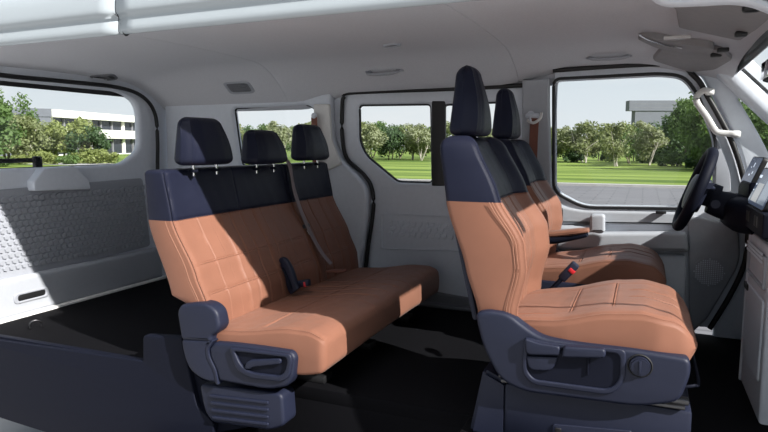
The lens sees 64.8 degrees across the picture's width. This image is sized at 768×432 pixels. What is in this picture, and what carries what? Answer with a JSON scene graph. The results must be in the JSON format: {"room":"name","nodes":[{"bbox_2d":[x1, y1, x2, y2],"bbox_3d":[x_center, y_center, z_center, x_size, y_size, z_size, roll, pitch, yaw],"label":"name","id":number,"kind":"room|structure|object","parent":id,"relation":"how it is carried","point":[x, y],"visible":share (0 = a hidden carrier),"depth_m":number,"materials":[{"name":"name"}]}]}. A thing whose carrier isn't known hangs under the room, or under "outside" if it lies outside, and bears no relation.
{"room":"vehicle interior","nodes":[
{"label":"vehicle interior","id":0,"kind":"room"},
{"bbox_2d":[0,275,217,431],"bbox_3d":[-1.165,0.616,3.508,1.648,0.731,1.522,3,7,23],"label":"floor","id":1,"kind":"structure","parent":0,"point":[114,360],"depth_m":2.87,"materials":[{"name":"black carpet"}]},
{"bbox_2d":[165,94,369,267],"bbox_3d":[-0.833,-0.110,4.152,1.610,1.637,0.070,3,7,23],"label":"wall","id":2,"kind":"structure","parent":0,"point":[351,193],"depth_m":3.88,"materials":[{"name":"grey plastic"}]},
{"bbox_2d":[0,66,167,319],"bbox_3d":[-1.935,-0.163,3.713,0.157,1.450,1.730,3,7,23],"label":"door","id":3,"kind":"structure","parent":2,"relation":"in","point":[71,232],"depth_m":3.72,"materials":[{"name":"grey plastic"}]},
{"bbox_2d":[13,287,48,303],"bbox_3d":[-2.008,0.452,3.449,0.014,0.060,0.220,3,7,23],"label":"handle","id":4,"kind":"object","parent":3,"relation":"on","point":[27,295],"depth_m":3.44,"materials":[{"name":"black plastic"}]},
{"bbox_2d":[235,105,313,164],"bbox_3d":[-0.717,-0.537,4.053,0.793,0.497,0.019,3,7,23],"label":"window","id":5,"kind":"structure","parent":2,"relation":"in","point":[306,105],"depth_m":4.16,"materials":[{"name":"clear glass"}]},
{"bbox_2d":[311,113,318,161],"bbox_3d":[-0.437,-0.091,3.882,0.053,1.128,0.020,3,7,23],"label":"belt","id":6,"kind":"object","parent":2,"relation":"attached to","point":[313,115],"visible":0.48,"depth_m":3.82,"materials":[{"name":"fabric"}]},
{"bbox_2d":[314,104,341,170],"bbox_3d":[-0.357,-0.497,3.853,0.193,0.428,0.030,3,7,23],"label":"trim","id":7,"kind":"structure","parent":2,"relation":"attached to","point":[323,111],"depth_m":3.84,"materials":[{"name":"grey plastic"}]},
{"bbox_2d":[334,83,521,311],"bbox_3d":[0.305,-0.025,3.699,1.436,1.510,0.120,3,7,23],"label":"door","id":8,"kind":"structure","parent":2,"relation":"in","point":[410,223],"depth_m":3.76,"materials":[{"name":"clear glass"},{"name":"grey plastic"},{"name":"black rubber"}]},
{"bbox_2d":[224,397,460,431],"bbox_3d":[-0.335,0.918,2.551,1.430,0.330,0.040,3,7,23],"label":"floor","id":9,"kind":"structure","parent":0,"point":[311,416],"depth_m":2.45,"materials":[{"name":"black carpet"}]},
{"bbox_2d":[0,0,767,110],"bbox_3d":[-0.253,-0.823,2.965,3.660,0.477,1.713,3,7,23],"label":"ceiling","id":10,"kind":"structure","parent":0,"point":[177,52],"depth_m":2.88,"materials":[{"name":"fabric"}]},
{"bbox_2d":[90,74,117,80],"bbox_3d":[-1.784,-0.883,3.854,0.150,0.039,0.150,-1,7,-11],"label":"ceiling vent","id":11,"kind":"object","parent":10,"relation":"in","point":[108,77],"visible":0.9,"depth_m":3.83,"materials":[{"name":"grey plastic"}]},
{"bbox_2d":[223,81,254,93],"bbox_3d":[-0.951,-0.844,3.966,0.210,0.080,0.085,3,7,23],"label":"ceiling vent","id":12,"kind":"object","parent":10,"relation":"in","point":[238,87],"visible":1,"depth_m":3.96,"materials":[{"name":"grey plastic"}]},
{"bbox_2d":[365,69,403,75],"bbox_3d":[-0.007,-0.835,3.515,0.241,0.047,0.076,3,7,23],"label":"grip","id":13,"kind":"object","parent":10,"relation":"attached to","point":[369,73],"visible":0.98,"depth_m":3.48,"materials":[{"name":"grey plastic"}]},
{"bbox_2d":[383,43,400,47],"bbox_3d":[0.040,-0.853,3.020,0.100,0.015,0.060,6,9,42],"label":"recessed light","id":14,"kind":"object","parent":10,"relation":"in","point":[390,45],"visible":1,"depth_m":3.02,"materials":[{"name":"grey plastic"}]},
{"bbox_2d":[586,55,631,60],"bbox_3d":[1.143,-0.808,3.080,0.228,0.038,0.070,3,7,23],"label":"grip","id":15,"kind":"object","parent":10,"relation":"attached to","point":[624,56],"visible":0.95,"depth_m":3.06,"materials":[{"name":"grey plastic"}]},
{"bbox_2d":[638,32,713,53],"bbox_3d":[1.264,-0.758,2.632,0.398,0.092,0.278,-6,9,-42],"label":"console","id":16,"kind":"object","parent":10,"relation":"attached to","point":[685,44],"visible":1,"depth_m":2.63,"materials":[{"name":"plastic"}]},
{"bbox_2d":[663,34,690,40],"bbox_3d":[1.197,-0.729,2.471,0.100,0.012,0.045,3,7,23],"label":"lamp","id":17,"kind":"object","parent":16,"relation":"attached to","point":[675,37],"depth_m":2.46,"materials":[{"name":"white plastic"}]},
{"bbox_2d":[653,45,731,71],"bbox_3d":[1.434,-0.742,2.783,0.278,0.108,0.489,1,7,8],"label":"sun visor","id":18,"kind":"object","parent":10,"relation":"attached to","point":[720,55],"visible":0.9,"depth_m":2.87,"materials":[{"name":"plastic"}]},
{"bbox_2d":[652,0,767,13],"bbox_3d":[0.927,-0.558,1.630,0.438,0.182,0.071,3,7,23],"label":"trim","id":19,"kind":"structure","parent":10,"relation":"attached to","point":[761,5],"depth_m":1.63,"materials":[{"name":"white plastic"}]},
{"bbox_2d":[673,0,767,39],"bbox_3d":[1.073,-0.665,2.013,0.398,0.104,0.822,3,7,23],"label":"sun visor","id":20,"kind":"object","parent":10,"relation":"attached to","point":[734,22],"visible":0.83,"depth_m":2.06,"materials":[{"name":"plastic"}]},
{"bbox_2d":[289,306,767,431],"bbox_3d":[0.579,0.715,2.670,3.000,0.065,1.860,3,7,23],"label":"floor","id":21,"kind":"structure","parent":0,"point":[429,367],"depth_m":2.58,"materials":[{"name":"black carpet"}]},
{"bbox_2d":[145,117,438,431],"bbox_3d":[-0.342,0.194,3.006,0.844,1.322,1.440,3,7,23],"label":"seat","id":22,"kind":"object","parent":21,"relation":"on","point":[220,234],"visible":0.97,"depth_m":2.63,"materials":[{"name":"beige leather"}]},
{"bbox_2d":[279,257,300,293],"bbox_3d":[-0.464,0.293,2.962,0.114,0.182,0.049,3,7,23],"label":"holder","id":23,"kind":"object","parent":22,"relation":"on","point":[292,283],"visible":1,"depth_m":2.95,"materials":[{"name":"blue plastic"}]},
{"bbox_2d":[298,279,310,286],"bbox_3d":[-0.421,0.335,2.993,0.119,0.053,0.047,2,7,15],"label":"belt buckle","id":24,"kind":"object","parent":22,"relation":"on","point":[307,282],"visible":0.6,"depth_m":2.97,"materials":[{"name":"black plastic"}]},
{"bbox_2d":[286,159,346,272],"bbox_3d":[-0.425,-0.005,3.311,0.456,0.623,0.077,2,7,13],"label":"belt","id":25,"kind":"object","parent":22,"relation":"attached to","point":[306,224],"visible":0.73,"depth_m":3.30,"materials":[{"name":"fabric"}]},
{"bbox_2d":[217,265,438,374],"bbox_3d":[-0.222,0.436,3.005,0.600,0.186,1.398,3,7,23],"label":"seat cushion","id":26,"kind":"object","parent":22,"relation":"on","point":[322,322],"depth_m":2.65,"materials":[{"name":"orange leather"}]},
{"bbox_2d":[440,65,699,431],"bbox_3d":[0.646,0.129,2.112,0.836,1.320,0.595,3,7,23],"label":"passenger seat","id":27,"kind":"object","parent":21,"relation":"on","point":[610,355],"visible":1,"depth_m":1.96,"materials":[{"name":"beige leather"}]},
{"bbox_2d":[550,261,578,287],"bbox_3d":[0.717,0.256,2.446,0.131,0.151,0.044,3,7,23],"label":"belt buckle","id":28,"kind":"object","parent":27,"relation":"attached to","point":[573,266],"visible":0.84,"depth_m":2.42,"materials":[{"name":"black plastic"}]},
{"bbox_2d":[518,279,696,359],"bbox_3d":[0.740,0.353,2.120,0.612,0.203,0.544,3,7,23],"label":"seat cushion","id":29,"kind":"object","parent":27,"relation":"on","point":[636,315],"depth_m":1.91,"materials":[{"name":"beige leather"}]},
{"bbox_2d":[492,88,666,288],"bbox_3d":[0.953,0.030,2.970,0.836,1.320,0.648,3,7,23],"label":"seat","id":30,"kind":"object","parent":21,"relation":"on","point":[627,261],"visible":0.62,"depth_m":2.87,"materials":[{"name":"beige leather"}]},
{"bbox_2d":[542,243,666,284],"bbox_3d":[1.041,0.255,2.965,0.612,0.203,0.544,3,7,23],"label":"seat cushion","id":31,"kind":"object","parent":30,"relation":"on","point":[627,261],"depth_m":2.76,"materials":[{"name":"beige leather"}]},
{"bbox_2d":[704,156,767,424],"bbox_3d":[1.640,0.258,2.257,0.789,0.939,1.621,3,7,23],"label":"dashboard","id":32,"kind":"object","parent":21,"relation":"on","point":[745,211],"visible":0.98,"depth_m":2.34,"materials":[{"name":"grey plastic"}]},
{"bbox_2d":[672,147,723,230],"bbox_3d":[1.416,-0.119,2.727,0.198,0.382,0.403,3,7,23],"label":"steering wheel","id":33,"kind":"object","parent":32,"relation":"attached to","point":[696,193],"visible":1,"depth_m":2.63,"materials":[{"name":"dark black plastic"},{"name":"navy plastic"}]},
{"bbox_2d":[738,180,756,197],"bbox_3d":[1.626,-0.104,2.643,0.100,0.100,0.310,3,7,23],"label":"hood","id":34,"kind":"object","parent":32,"relation":"attached to","point":[746,187],"depth_m":2.59,"materials":[{"name":"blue plastic"}]},
{"bbox_2d":[746,240,767,289],"bbox_3d":[1.422,0.181,2.307,0.024,0.130,0.375,3,7,23],"label":"compartment","id":35,"kind":"object","parent":32,"relation":"on","point":[757,254],"depth_m":2.28,"materials":[{"name":"grey plastic"}]},
{"bbox_2d":[522,78,552,188],"bbox_3d":[0.873,-0.048,3.418,0.211,1.426,0.060,3,7,23],"label":"trim","id":36,"kind":"structure","parent":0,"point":[535,92],"depth_m":3.34,"materials":[{"name":"grey plastic"}]},
{"bbox_2d":[700,61,767,338],"bbox_3d":[1.918,-0.047,3.017,0.960,1.500,0.060,3,7,23],"label":"wall","id":37,"kind":"structure","parent":0,"point":[750,144],"depth_m":3.02,"materials":[{"name":"grey plastic"}]},
{"bbox_2d":[519,73,557,85],"bbox_3d":[0.556,-0.820,3.537,2.220,0.145,0.040,3,7,23],"label":"trim","id":38,"kind":"structure","parent":37,"relation":"attached to","point":[551,76],"depth_m":3.36,"materials":[{"name":"plastic"}]},
{"bbox_2d":[552,64,748,329],"bbox_3d":[1.371,-0.068,3.190,0.995,1.469,0.140,3,7,23],"label":"door","id":39,"kind":"structure","parent":37,"relation":"in","point":[704,262],"depth_m":3.13,"materials":[{"name":"grey plastic"}]},
{"bbox_2d":[656,211,665,213],"bbox_3d":[1.440,-0.019,3.144,0.050,0.014,0.030,3,7,23],"label":"switch","id":40,"kind":"object","parent":39,"relation":"attached to","point":[657,212],"depth_m":3.13,"materials":[{"name":"black plastic"}]},
{"bbox_2d":[692,257,725,286],"bbox_3d":[1.657,0.286,3.086,0.156,0.156,0.012,3,7,23],"label":"speaker grille","id":41,"kind":"object","parent":39,"relation":"attached to","point":[706,271],"depth_m":3.08,"materials":[{"name":"grey plastic"}]},
{"bbox_2d":[693,87,740,137],"bbox_3d":[1.640,-0.509,2.979,0.223,0.245,0.090,3,7,23],"label":"handle","id":42,"kind":"object","parent":37,"relation":"attached to","point":[707,91],"visible":1,"depth_m":2.96,"materials":[{"name":"white plastic"}]},
{"bbox_2d":[717,67,767,124],"bbox_3d":[2.015,-0.360,2.916,0.795,0.789,0.103,2,7,19],"label":"trim","id":43,"kind":"structure","parent":37,"relation":"attached to","point":[741,85],"depth_m":2.93,"materials":[{"name":"white plastic"}]},
{"bbox_3d":[0.800,-0.546,3.310,0.040,0.060,0.046,3,7,23],"label":"coat hook","id":44,"kind":"object","parent":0,"visible":0},
{"bbox_2d":[525,112,542,157],"bbox_3d":[0.820,-0.062,3.362,0.096,1.012,0.035,3,7,23],"label":"belt","id":45,"kind":"object","parent":44,"relation":"hanging from","point":[534,124],"visible":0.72,"depth_m":3.31,"materials":[{"name":"brown fabric"}]},
{"bbox_3d":[2.002,0.548,2.135,0.060,1.120,1.640,3,7,23],"label":"wall","id":46,"kind":"structure","parent":0,"visible":0},
{"bbox_2d":[741,30,767,94],"bbox_3d":[1.698,-0.319,2.114,0.716,0.709,1.785,3,7,23],"label":"window","id":47,"kind":"structure","parent":46,"relation":"in","point":[764,36],"depth_m":2.70,"materials":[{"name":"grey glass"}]},
{"bbox_2d":[760,59,767,82],"bbox_3d":[1.459,-0.561,2.219,0.095,0.120,0.250,3,7,23],"label":"mirror","id":48,"kind":"object","parent":47,"relation":"attached to","point":[764,67],"visible":1,"depth_m":2.28,"materials":[{"name":"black plastic"}]},
{"label":"outside","id":49,"kind":"structure","parent":0,"visible":0},
{"bbox_2d":[0,149,711,184],"bbox_3d":[56.862,-13.550,131.985,440.000,0.300,236.600,3,7,23],"label":"ground","id":50,"kind":"structure","parent":49,"point":[593,170],"depth_m":40.43,"materials":[{"name":"green plant"}]},
{"bbox_2d":[0,89,4,104],"bbox_3d":[-35.760,-8.171,51.341,6.182,7.828,7.288,0,7,-3],"label":"tree","id":51,"kind":"object","parent":50,"relation":"on","point":[1,97],"visible":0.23,"depth_m":52.83,"materials":[{"name":"green plant"}]},
{"bbox_2d":[0,157,13,166],"bbox_3d":[-28.880,-4.159,45.761,1.882,0.984,1.968,2,7,18],"label":"bush","id":52,"kind":"object","parent":50,"relation":"on","point":[1,164],"visible":0.35,"depth_m":45.66,"materials":[{"name":"green plant"}]},
{"bbox_2d":[0,104,26,154],"bbox_3d":[-31.255,-6.314,47.782,5.338,5.037,5.737,-4,8,-31],"label":"tree","id":53,"kind":"object","parent":50,"relation":"on","point":[6,115],"visible":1,"depth_m":47.49,"materials":[{"name":"green plant"}]},
{"bbox_2d":[0,92,39,158],"bbox_3d":[-36.976,-8.688,59.285,6.190,6.999,5.251,-4,8,-31],"label":"tree","id":54,"kind":"object","parent":50,"relation":"on","point":[31,113],"visible":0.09,"depth_m":59.63,"materials":[{"name":"green plant"}]},
{"bbox_2d":[0,113,55,155],"bbox_3d":[-33.611,-7.096,55.453,4.418,4.799,5.295,2,7,18],"label":"tree","id":55,"kind":"object","parent":50,"relation":"on","point":[30,143],"visible":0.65,"depth_m":55.20,"materials":[{"name":"green plant"}]},
{"bbox_2d":[23,118,51,154],"bbox_3d":[-34.956,-7.490,59.665,4.249,4.599,5.070,4,8,30],"label":"tree","id":56,"kind":"object","parent":50,"relation":"on","point":[39,122],"visible":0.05,"depth_m":59.28,"materials":[{"name":"green plant"}]},
{"bbox_2d":[36,119,78,155],"bbox_3d":[-32.583,-7.575,61.351,4.677,4.368,4.096,-2,7,-19],"label":"tree","id":57,"kind":"object","parent":50,"relation":"on","point":[53,149],"visible":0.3,"depth_m":60.27,"materials":[{"name":"green plant"}]},
{"bbox_2d":[0,108,134,155],"bbox_3d":[-59.895,-16.215,119.555,31.291,7.931,66.751,3,7,23],"label":"office building","id":58,"kind":"structure","parent":50,"relation":"on","point":[120,129],"depth_m":110.96,"materials":[{"name":"white concrete"}]},
{"bbox_2d":[47,116,100,152],"bbox_3d":[-30.676,-7.540,59.837,4.526,4.666,3.985,0,7,0],"label":"tree","id":59,"kind":"object","parent":50,"relation":"on","point":[79,121],"visible":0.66,"depth_m":58.99,"materials":[{"name":"green plant"}]},
{"bbox_2d":[63,125,111,154],"bbox_3d":[-29.209,-7.089,59.425,4.699,3.763,3.970,-3,7,-27],"label":"tree","id":60,"kind":"object","parent":50,"relation":"on","point":[98,138],"visible":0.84,"depth_m":58.95,"materials":[{"name":"green plant"}]},
{"bbox_2d":[82,149,118,163],"bbox_3d":[-25.453,-5.301,53.887,2.392,1.433,3.508,4,8,33],"label":"bush","id":61,"kind":"object","parent":50,"relation":"on","point":[95,155],"visible":0.99,"depth_m":53.70,"materials":[{"name":"green plant"}]},
{"bbox_2d":[239,124,245,141],"bbox_3d":[-17.134,-8.611,69.359,4.613,4.599,3.849,-3,7,-27],"label":"tree","id":62,"kind":"object","parent":50,"relation":"on","point":[240,125],"visible":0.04,"depth_m":68.36,"materials":[{"name":"green plant"}]},
{"bbox_2d":[241,124,258,134],"bbox_3d":[-16.896,-9.511,77.584,4.397,4.438,3.738,-6,9,-43],"label":"tree","id":63,"kind":"object","parent":50,"relation":"on","point":[247,127],"visible":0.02,"depth_m":76.68,"materials":[{"name":"green plant"}]},
{"bbox_2d":[248,123,275,129],"bbox_3d":[-14.985,-9.285,75.309,4.741,4.579,4.412,-4,8,-29],"label":"tree","id":64,"kind":"object","parent":50,"relation":"on","point":[263,127],"visible":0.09,"depth_m":75.19,"materials":[{"name":"green plant"}]},
{"bbox_2d":[266,121,292,146],"bbox_3d":[-11.763,-8.363,67.301,3.580,4.576,4.390,-1,7,-6],"label":"tree","id":65,"kind":"object","parent":50,"relation":"on","point":[285,133],"visible":0.59,"depth_m":66.52,"materials":[{"name":"green plant"}]},
{"bbox_2d":[283,126,293,151],"bbox_3d":[-11.350,-9.467,77.621,4.236,4.396,4.552,1,7,6],"label":"tree","id":66,"kind":"object","parent":50,"relation":"on","point":[288,147],"visible":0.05,"depth_m":76.21,"materials":[{"name":"green plant"}]},
{"bbox_2d":[288,121,310,144],"bbox_3d":[-8.995,-8.890,71.361,4.714,4.699,3.932,1,7,5],"label":"tree","id":67,"kind":"object","parent":50,"relation":"on","point":[309,123],"visible":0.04,"depth_m":70.38,"materials":[{"name":"green plant"}]},
{"bbox_2d":[361,121,382,149],"bbox_3d":[-3.146,-8.494,67.531,5.295,4.799,4.418,4,8,30],"label":"tree","id":68,"kind":"object","parent":50,"relation":"on","point":[363,125],"visible":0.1,"depth_m":67.33,"materials":[{"name":"green plant"}]},
{"bbox_2d":[361,123,388,155],"bbox_3d":[-1.673,-7.975,65.460,4.435,4.203,3.616,3,7,23],"label":"tree","id":69,"kind":"object","parent":50,"relation":"on","point":[374,135],"visible":0.71,"depth_m":64.90,"materials":[{"name":"green plant"}]},
{"bbox_2d":[363,121,387,157],"bbox_3d":[-1.458,-10.266,81.564,4.941,5.128,5.310,-2,7,-19],"label":"tree","id":70,"kind":"object","parent":50,"relation":"on","point":[379,123],"visible":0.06,"depth_m":80.11,"materials":[{"name":"green plant"}]},
{"bbox_2d":[375,124,406,159],"bbox_3d":[0.857,-8.468,69.364,3.762,4.245,4.454,-5,8,-35],"label":"tree","id":71,"kind":"object","parent":50,"relation":"on","point":[393,135],"visible":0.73,"depth_m":68.85,"materials":[{"name":"green plant"}]},
{"bbox_2d":[386,124,412,158],"bbox_3d":[2.329,-9.218,75.468,4.552,4.396,4.236,0,7,0],"label":"tree","id":72,"kind":"object","parent":50,"relation":"on","point":[393,124],"visible":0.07,"depth_m":75.18,"materials":[{"name":"green plant"}]},
{"bbox_2d":[398,123,429,159],"bbox_3d":[3.344,-8.529,69.459,3.682,4.399,4.413,-3,7,-21],"label":"tree","id":73,"kind":"object","parent":50,"relation":"on","point":[410,149],"visible":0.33,"depth_m":69.18,"materials":[{"name":"green plant"}]},
{"bbox_2d":[402,123,430,160],"bbox_3d":[4.000,-7.996,65.638,3.616,4.203,4.435,-6,9,-44],"label":"tree","id":74,"kind":"object","parent":50,"relation":"on","point":[424,139],"visible":0.78,"depth_m":65.10,"materials":[{"name":"green plant"}]},
{"bbox_2d":[446,121,454,137],"bbox_3d":[7.148,-8.082,65.596,4.413,4.399,3.682,0,7,0],"label":"tree","id":75,"kind":"object","parent":50,"relation":"on","point":[448,132],"visible":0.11,"depth_m":64.85,"materials":[{"name":"green plant"}]},
{"bbox_2d":[551,126,565,157],"bbox_3d":[17.268,-7.280,61.498,3.096,3.699,3.711,3,7,23],"label":"tree","id":76,"kind":"object","parent":50,"relation":"on","point":[559,132],"visible":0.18,"depth_m":60.72,"materials":[{"name":"green plant"}]},
{"bbox_2d":[557,125,589,154],"bbox_3d":[18.393,-7.077,59.593,3.584,3.736,2.922,1,7,10],"label":"tree","id":77,"kind":"object","parent":50,"relation":"on","point":[565,130],"visible":0.38,"depth_m":59.23,"materials":[{"name":"green plant"}]},
{"bbox_2d":[562,150,584,161],"bbox_3d":[18.151,-5.785,57.942,2.094,1.315,2.194,1,7,11],"label":"bush","id":78,"kind":"object","parent":50,"relation":"on","point":[573,156],"visible":0.84,"depth_m":57.50,"materials":[{"name":"green plant"}]},
{"bbox_2d":[558,120,603,161],"bbox_3d":[19.293,-7.072,57.674,4.423,4.199,3.690,-2,7,-20],"label":"tree","id":79,"kind":"object","parent":50,"relation":"on","point":[586,146],"visible":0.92,"depth_m":57.65,"materials":[{"name":"green plant"}]},
{"bbox_2d":[590,130,613,160],"bbox_3d":[23.483,-7.740,65.448,3.094,3.666,3.663,-5,8,-37],"label":"tree","id":80,"kind":"object","parent":50,"relation":"on","point":[598,154],"visible":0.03,"depth_m":65.49,"materials":[{"name":"green plant"}]},
{"bbox_2d":[599,151,612,161],"bbox_3d":[22.157,-5.916,59.531,1.772,1.214,1.854,-1,7,-10],"label":"bush","id":81,"kind":"object","parent":50,"relation":"on","point":[602,157],"visible":0.24,"depth_m":59.52,"materials":[{"name":"green plant"}]},
{"bbox_2d":[597,121,635,165],"bbox_3d":[17.967,-5.571,46.727,2.786,3.699,3.340,2,7,13],"label":"tree","id":82,"kind":"object","parent":50,"relation":"on","point":[610,134],"visible":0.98,"depth_m":46.36,"materials":[{"name":"green plant"}]},
{"bbox_2d":[615,125,641,163],"bbox_3d":[21.522,-6.334,53.503,3.177,3.663,3.414,6,9,40],"label":"tree","id":83,"kind":"object","parent":50,"relation":"on","point":[631,151],"visible":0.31,"depth_m":52.77,"materials":[{"name":"green plant"}]},
{"bbox_2d":[624,124,642,160],"bbox_3d":[25.635,-7.503,61.420,3.144,4.149,3.699,-4,8,-33],"label":"tree","id":84,"kind":"object","parent":50,"relation":"on","point":[626,124],"visible":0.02,"depth_m":61.57,"materials":[{"name":"green plant"}]},
{"bbox_2d":[633,152,658,162],"bbox_3d":[24.225,-5.411,55.766,2.258,1.180,2.361,0,7,1],"label":"bush","id":85,"kind":"object","parent":50,"relation":"on","point":[654,159],"visible":0.38,"depth_m":55.69,"materials":[{"name":"green plant"}]},
{"bbox_2d":[626,120,670,164],"bbox_3d":[21.527,-5.959,49.550,3.673,3.829,2.995,-4,8,-30],"label":"tree","id":86,"kind":"object","parent":50,"relation":"on","point":[651,139],"visible":0.98,"depth_m":49.20,"materials":[{"name":"green plant"}]},
{"bbox_2d":[625,100,692,154],"bbox_3d":[49.654,-15.034,103.620,15.553,9.250,7.928,3,7,23],"label":"building","id":87,"kind":"structure","parent":50,"relation":"on","point":[651,111],"depth_m":102.47,"materials":[{"name":"grey concrete"}]},
{"bbox_2d":[650,129,681,154],"bbox_3d":[25.771,-6.668,55.649,3.584,3.846,3.336,3,7,25],"label":"tree","id":88,"kind":"object","parent":50,"relation":"on","point":[662,148],"visible":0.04,"depth_m":55.04,"materials":[{"name":"green plant"}]},
{"bbox_2d":[655,112,684,155],"bbox_3d":[26.198,-6.934,53.734,4.779,4.824,4.062,-6,9,-42],"label":"tree","id":89,"kind":"object","parent":50,"relation":"on","point":[673,142],"visible":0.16,"depth_m":52.95,"materials":[{"name":"green plant"}]},
{"bbox_2d":[656,148,686,165],"bbox_3d":[22.341,-4.494,46.605,2.952,1.476,2.823,6,9,41],"label":"bush","id":90,"kind":"object","parent":50,"relation":"on","point":[673,158],"visible":0.9,"depth_m":46.43,"materials":[{"name":"green plant"}]},
{"bbox_2d":[666,97,705,166],"bbox_3d":[23.116,-6.550,45.450,3.841,5.894,3.258,2,7,14],"label":"tree","id":91,"kind":"object","parent":50,"relation":"on","point":[682,105],"visible":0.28,"depth_m":45.25,"materials":[{"name":"green plant"}]},
{"bbox_2d":[681,154,698,169],"bbox_3d":[20.686,-3.678,39.731,2.187,1.315,2.102,4,8,32],"label":"bush","id":92,"kind":"object","parent":50,"relation":"on","point":[686,161],"visible":0.27,"depth_m":39.55,"materials":[{"name":"green plant"}]},
{"bbox_2d":[673,91,739,161],"bbox_3d":[20.309,-5.473,37.684,3.491,5.526,4.115,-3,7,-22],"label":"tree","id":93,"kind":"object","parent":50,"relation":"on","point":[691,119],"visible":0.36,"depth_m":38.10,"materials":[{"name":"green plant"}]},
{"bbox_2d":[743,105,767,150],"bbox_3d":[22.468,-4.781,35.568,4.716,4.605,4.000,3,7,27],"label":"tree","id":94,"kind":"object","parent":50,"relation":"on","point":[759,124],"visible":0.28,"depth_m":34.72,"materials":[{"name":"green plant"}]},
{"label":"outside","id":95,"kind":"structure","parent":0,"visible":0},
{"bbox_2d":[398,179,686,187],"bbox_3d":[10.179,-1.081,23.784,440.000,0.300,0.500,3,7,23],"label":"kerb","id":96,"kind":"object","parent":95,"point":[558,183],"visible":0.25,"depth_m":23.99,"materials":[{"name":"concrete"}]},
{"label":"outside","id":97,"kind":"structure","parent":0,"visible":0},
{"bbox_2d":[5,163,110,164],"bbox_3d":[-60.443,-6.126,66.868,116.000,0.100,4.500,3,7,23],"label":"path","id":98,"kind":"structure","parent":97,"point":[5,163],"depth_m":51.03,"materials":[{"name":"stone"}]},
{"bbox_2d":[10,154,27,163],"bbox_3d":[-31.456,-4.850,51.935,2.183,0.956,1.489,0,7,-2],"label":"bush","id":99,"kind":"object","parent":98,"relation":"on","point":[22,155],"visible":0.41,"depth_m":51.89,"materials":[{"name":"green plant"}]},
{"bbox_2d":[27,150,44,162],"bbox_3d":[-31.656,-5.345,54.918,2.494,1.274,1.701,-1,7,-9],"label":"bush","id":100,"kind":"object","parent":98,"relation":"on","point":[33,153],"visible":0.3,"depth_m":54.85,"materials":[{"name":"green plant"}]},
{"bbox_2d":[39,152,60,163],"bbox_3d":[-28.585,-4.920,51.676,1.689,1.168,2.477,-5,9,-39],"label":"bush","id":101,"kind":"object","parent":98,"relation":"on","point":[49,158],"visible":0.86,"depth_m":51.29,"materials":[{"name":"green plant"}]},
{"bbox_2d":[55,154,79,163],"bbox_3d":[-27.249,-4.873,51.937,1.968,0.984,1.882,-4,8,-33],"label":"bush","id":102,"kind":"object","parent":98,"relation":"on","point":[67,159],"visible":1,"depth_m":51.55,"materials":[{"name":"green plant"}]},
{"bbox_2d":[72,152,89,163],"bbox_3d":[-27.192,-5.181,53.934,2.668,1.168,1.819,-3,7,-21],"label":"bush","id":103,"kind":"object","parent":98,"relation":"on","point":[82,154],"visible":0.37,"depth_m":53.95,"materials":[{"name":"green plant"}]},
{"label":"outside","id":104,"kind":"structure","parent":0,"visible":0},
{"bbox_2d":[0,418,42,431],"bbox_3d":[-10.463,4.544,-24.049,120.000,0.300,61.600,3,7,23],"label":"pavement","id":105,"kind":"structure","parent":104,"point":[5,425],"depth_m":3.46,"materials":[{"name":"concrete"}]},
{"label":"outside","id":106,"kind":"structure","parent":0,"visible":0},
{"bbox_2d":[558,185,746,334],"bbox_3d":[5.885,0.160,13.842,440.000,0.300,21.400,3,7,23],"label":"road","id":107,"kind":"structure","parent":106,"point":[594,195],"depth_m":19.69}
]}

